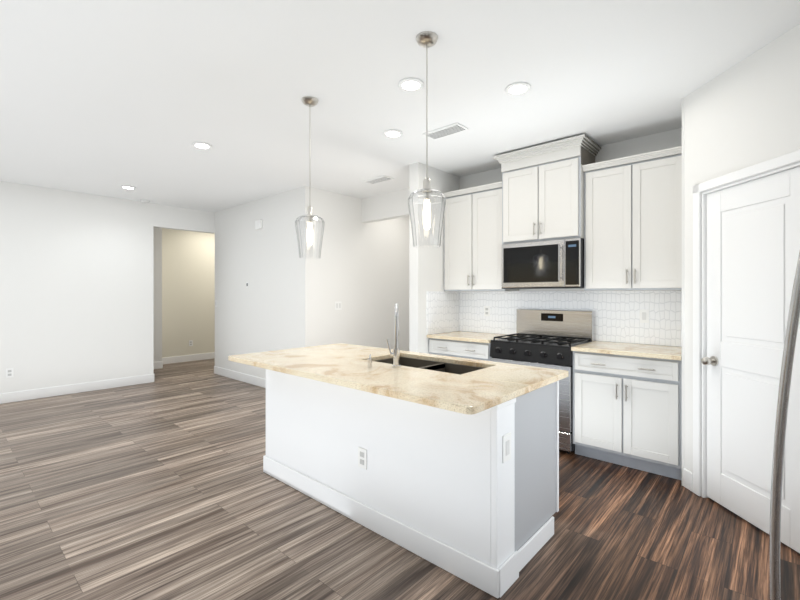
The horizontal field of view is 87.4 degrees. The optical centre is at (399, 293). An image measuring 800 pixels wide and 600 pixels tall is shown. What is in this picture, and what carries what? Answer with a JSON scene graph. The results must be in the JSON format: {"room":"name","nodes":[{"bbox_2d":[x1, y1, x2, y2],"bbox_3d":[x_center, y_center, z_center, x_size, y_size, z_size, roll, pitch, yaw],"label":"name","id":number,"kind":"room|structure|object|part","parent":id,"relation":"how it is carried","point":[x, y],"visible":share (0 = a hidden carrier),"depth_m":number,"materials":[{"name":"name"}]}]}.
{"room":"kitchen","nodes":[
{"label":"kitchen","id":0,"kind":"room"},
{"bbox_2d":[0,181,214,392],"bbox_3d":[-5.256,-0.013,4.864,0.120,2.740,6.210,0,0,42],"label":"wall","id":1,"kind":"structure","parent":0,"point":[76,287],"depth_m":5.71,"materials":[{"name":"paint"}]},
{"bbox_2d":[6,368,13,377],"bbox_3d":[-4.857,0.987,5.211,0.008,0.116,0.072,0,0,42],"label":"outlet","id":2,"kind":"object","parent":1,"relation":"attached to","point":[9,372],"visible":1,"depth_m":5.21,"materials":[{"name":"white plastic"}]},
{"bbox_2d":[0,374,153,403],"bbox_3d":[-5.522,1.292,4.467,0.015,0.130,5.265,0,0,42],"label":"baseboard","id":3,"kind":"structure","parent":1,"relation":"attached to","point":[23,395],"depth_m":5.67,"materials":[{"name":"white wood"}]},
{"bbox_2d":[154,227,161,361],"bbox_3d":[-5.081,-0.013,7.100,0.450,2.740,1.770,0,0,42],"label":"wall","id":4,"kind":"structure","parent":0,"point":[157,294],"depth_m":7.55,"materials":[{"name":"paint"}]},
{"bbox_2d":[154,360,163,368],"bbox_3d":[-4.906,1.292,6.951,0.020,0.130,1.785,0,0,42],"label":"baseboard","id":5,"kind":"structure","parent":4,"relation":"attached to","point":[157,365],"depth_m":7.56,"materials":[{"name":"white wood"}]},
{"bbox_2d":[162,228,214,357],"bbox_3d":[-4.374,-0.013,8.313,0.120,2.740,4.720,0,0,42],"label":"wall","id":6,"kind":"structure","parent":0,"point":[188,285],"depth_m":8.37,"materials":[{"name":"paint"}]},
{"bbox_2d":[162,352,214,363],"bbox_3d":[-3.740,1.292,8.919,0.015,0.130,2.730,0,0,42],"label":"baseboard","id":7,"kind":"structure","parent":6,"relation":"attached to","point":[185,358],"depth_m":8.37,"materials":[{"name":"white wood"}]},
{"bbox_2d":[215,186,408,378],"bbox_3d":[-1.410,-0.013,7.108,2.600,2.740,2.310,0,0,42],"label":"wall","id":8,"kind":"structure","parent":0,"point":[287,298],"depth_m":6.08,"materials":[{"name":"paint"}]},
{"bbox_2d":[214,366,265,387],"bbox_3d":[-2.186,1.292,6.246,2.630,0.130,0.020,0,0,42],"label":"baseboard","id":9,"kind":"structure","parent":8,"relation":"attached to","point":[250,379],"depth_m":6.47,"materials":[{"name":"white wood"}]},
{"bbox_2d":[255,219,261,229],"bbox_3d":[-2.064,-1.008,6.119,0.150,0.130,0.034,0,0,42],"label":"door chime","id":10,"kind":"object","parent":8,"relation":"attached to","point":[258,224],"visible":1,"depth_m":6.09,"materials":[{"name":"white plastic"}]},
{"bbox_2d":[335,301,341,309],"bbox_3d":[-0.851,0.167,5.779,0.008,0.116,0.115,0,0,42],"label":"light switch","id":11,"kind":"object","parent":8,"relation":"attached to","point":[338,305],"visible":1,"depth_m":5.78,"materials":[{"name":"white plastic"}]},
{"bbox_2d":[0,358,799,599],"bbox_3d":[-2.066,1.407,3.536,10.180,0.100,8.740,0,0,42],"label":"floor","id":12,"kind":"structure","parent":0,"point":[163,486],"depth_m":2.43,"materials":[{"name":"brown wood"}]},
{"bbox_2d":[263,355,560,597],"bbox_3d":[-0.041,0.916,2.812,1.987,0.882,0.781,0,0,42],"label":"kitchen island","id":13,"kind":"object","parent":12,"relation":"on","point":[450,464],"depth_m":2.23,"materials":[{"name":"white wood"}]},
{"bbox_2d":[228,348,531,414],"bbox_3d":[-0.301,0.459,2.505,2.036,0.032,0.536,0,0,42],"label":"island countertop","id":14,"kind":"structure","parent":13,"relation":"on","point":[442,390],"depth_m":2.16,"materials":[{"name":"beige stone"}]},
{"bbox_2d":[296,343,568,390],"bbox_3d":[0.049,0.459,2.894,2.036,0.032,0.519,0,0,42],"label":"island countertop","id":15,"kind":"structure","parent":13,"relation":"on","point":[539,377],"depth_m":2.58,"materials":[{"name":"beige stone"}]},
{"bbox_2d":[427,331,515,360],"bbox_3d":[0.771,0.900,4.476,0.759,0.914,0.644,0,0,42],"label":"base cabinet","id":16,"kind":"object","parent":12,"relation":"on","point":[469,345],"visible":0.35,"depth_m":4.29,"materials":[{"name":"white wood"}]},
{"bbox_2d":[490,309,593,453],"bbox_3d":[1.323,0.759,3.948,0.762,1.195,0.674,0,0,42],"label":"range","id":17,"kind":"object","parent":12,"relation":"on","point":[543,338],"visible":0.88,"depth_m":3.87,"materials":[{"name":"silver metal"}]},
{"bbox_2d":[571,341,681,479],"bbox_3d":[1.911,0.900,3.452,0.769,0.914,0.644,0,0,42],"label":"base cabinet","id":18,"kind":"object","parent":12,"relation":"on","point":[627,404],"visible":0.92,"depth_m":3.22,"materials":[{"name":"white wood"}]},
{"bbox_2d":[769,252,799,599],"bbox_3d":[0.766,0.467,0.172,0.929,1.780,0.880,0,0,42],"label":"fridge","id":19,"kind":"object","parent":12,"relation":"on","point":[780,428],"visible":1,"depth_m":0.74,"materials":[{"name":"silver metal"}]},
{"bbox_2d":[0,0,799,211],"bbox_3d":[-2.066,-1.433,3.536,10.180,0.100,8.740,0,0,42],"label":"ceiling","id":20,"kind":"structure","parent":0,"point":[107,98],"depth_m":2.76,"materials":[{"name":"paint"}]},
{"bbox_2d":[120,185,135,188],"bbox_3d":[-3.529,-1.377,5.434,0.170,0.012,0.170,0,0,42],"label":"recessed light","id":21,"kind":"object","parent":20,"relation":"in","point":[127,187],"visible":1,"depth_m":5.41,"materials":[{"name":"white plastic"}]},
{"bbox_2d":[140,199,149,202],"bbox_3d":[-3.773,-1.365,6.200,0.132,0.036,0.132,0,0,42],"label":"smoke detector","id":22,"kind":"object","parent":20,"relation":"attached to","point":[144,201],"visible":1,"depth_m":6.16,"materials":[{"name":"white plastic"}]},
{"bbox_2d":[192,142,211,148],"bbox_3d":[-1.843,-1.377,3.898,0.170,0.012,0.170,0,0,42],"label":"recessed light","id":23,"kind":"object","parent":20,"relation":"in","point":[201,145],"visible":1,"depth_m":3.88,"materials":[{"name":"white plastic"}]},
{"bbox_2d":[295,96,324,258],"bbox_3d":[-0.643,-0.819,2.992,0.208,1.128,0.205,0,0,42],"label":"pendant light","id":24,"kind":"object","parent":20,"relation":"hanging from","point":[309,226],"visible":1,"depth_m":2.93,"materials":[{"name":"clear glass"}]},
{"bbox_2d":[363,175,393,183],"bbox_3d":[-0.264,-1.375,5.077,0.360,0.016,0.170,0,0,42],"label":"ceiling vent","id":25,"kind":"object","parent":20,"relation":"in","point":[383,178],"visible":0.98,"depth_m":5.04,"materials":[{"name":"white plastic"}]},
{"bbox_2d":[383,129,402,137],"bbox_3d":[-0.060,-1.377,3.607,0.170,0.012,0.170,0,0,42],"label":"recessed light","id":26,"kind":"object","parent":20,"relation":"in","point":[392,133],"visible":0.98,"depth_m":3.59,"materials":[{"name":"white plastic"}]},
{"bbox_2d":[398,78,423,90],"bbox_3d":[0.072,-1.377,2.763,0.170,0.012,0.170,0,0,42],"label":"recessed light","id":27,"kind":"object","parent":20,"relation":"in","point":[410,84],"visible":0.98,"depth_m":2.75,"materials":[{"name":"white plastic"}]},
{"bbox_2d":[408,31,445,247],"bbox_3d":[0.146,-0.819,2.266,0.208,1.128,0.205,0,0,42],"label":"pendant light","id":28,"kind":"object","parent":20,"relation":"hanging from","point":[426,205],"visible":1,"depth_m":2.20,"materials":[{"name":"clear glass"}]},
{"bbox_2d":[422,123,467,139],"bbox_3d":[0.383,-1.375,3.562,0.360,0.016,0.170,0,0,42],"label":"ceiling vent","id":29,"kind":"object","parent":20,"relation":"in","point":[445,131],"visible":0.96,"depth_m":3.53,"materials":[{"name":"white plastic"}]},
{"bbox_2d":[505,82,530,94],"bbox_3d":[0.793,-1.377,2.817,0.170,0.012,0.170,0,0,42],"label":"recessed light","id":30,"kind":"object","parent":20,"relation":"in","point":[518,88],"visible":1,"depth_m":2.80,"materials":[{"name":"white plastic"}]},
{"bbox_2d":[409,162,458,353],"bbox_3d":[0.843,-0.013,5.218,0.120,2.740,2.090,0,0,42],"label":"wall","id":31,"kind":"structure","parent":0,"point":[426,269],"depth_m":4.47,"materials":[{"name":"paint"}]},
{"bbox_2d":[362,128,681,346],"bbox_3d":[1.013,-0.013,4.777,4.122,2.740,0.120,0,0,42],"label":"wall","id":32,"kind":"structure","parent":0,"point":[650,143],"depth_m":4.68,"materials":[{"name":"paint"}]},
{"bbox_2d":[444,181,518,290],"bbox_3d":[0.865,-0.576,4.580,0.759,1.100,0.364,0,0,42],"label":"upper cabinet","id":33,"kind":"object","parent":32,"relation":"attached to","point":[472,238],"visible":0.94,"depth_m":4.45,"materials":[{"name":"white wood"}]},
{"bbox_2d":[493,134,600,243],"bbox_3d":[1.404,-0.927,4.036,0.874,0.872,0.452,0,0,42],"label":"upper cabinet","id":34,"kind":"object","parent":32,"relation":"attached to","point":[542,192],"visible":0.98,"depth_m":3.87,"materials":[{"name":"white wood"}]},
{"bbox_2d":[502,238,583,288],"bbox_3d":[1.404,-0.268,4.037,0.758,0.440,0.451,0,0,42],"label":"microwave","id":35,"kind":"object","parent":34,"relation":"attached to","point":[553,264],"visible":0.98,"depth_m":3.87,"materials":[{"name":"silver metal"}]},
{"bbox_2d":[426,291,681,346],"bbox_3d":[1.349,0.208,3.969,2.298,0.465,0.628,0,0,42],"label":"tile backsplash","id":36,"kind":"structure","parent":32,"relation":"attached to","point":[648,317],"depth_m":4.04,"materials":[{"name":"white tile"}]},
{"bbox_2d":[582,146,681,290],"bbox_3d":[2.005,-0.576,3.556,0.769,1.100,0.364,0,0,42],"label":"upper cabinet","id":37,"kind":"object","parent":32,"relation":"attached to","point":[632,222],"visible":0.94,"depth_m":3.44,"materials":[{"name":"white wood"}]},
{"bbox_2d":[682,97,684,485],"bbox_3d":[2.249,-0.013,3.158,0.120,2.740,0.635,0,0,42],"label":"wall","id":38,"kind":"structure","parent":0,"point":[683,282],"depth_m":2.96,"materials":[{"name":"paint"}]},
{"bbox_2d":[683,24,799,552],"bbox_3d":[2.092,-0.013,1.892,0.180,2.740,2.122,0,0,-3],"label":"wall","id":39,"kind":"structure","parent":0,"point":[742,184],"depth_m":2.49,"materials":[{"name":"paint"}]},
{"bbox_3d":[2.051,1.292,1.950,0.015,0.130,2.002,0,0,-3],"label":"baseboard pantry","id":40,"kind":"part","parent":39,"relation":"part of","materials":[{"name":"white"}]},
{"bbox_3d":[2.030,0.343,2.441,0.115,2.004,0.682,0,0,-3],"label":"pantry door","id":41,"kind":"part","parent":39,"relation":"part of","materials":[{"name":"white wood"}]}
]}

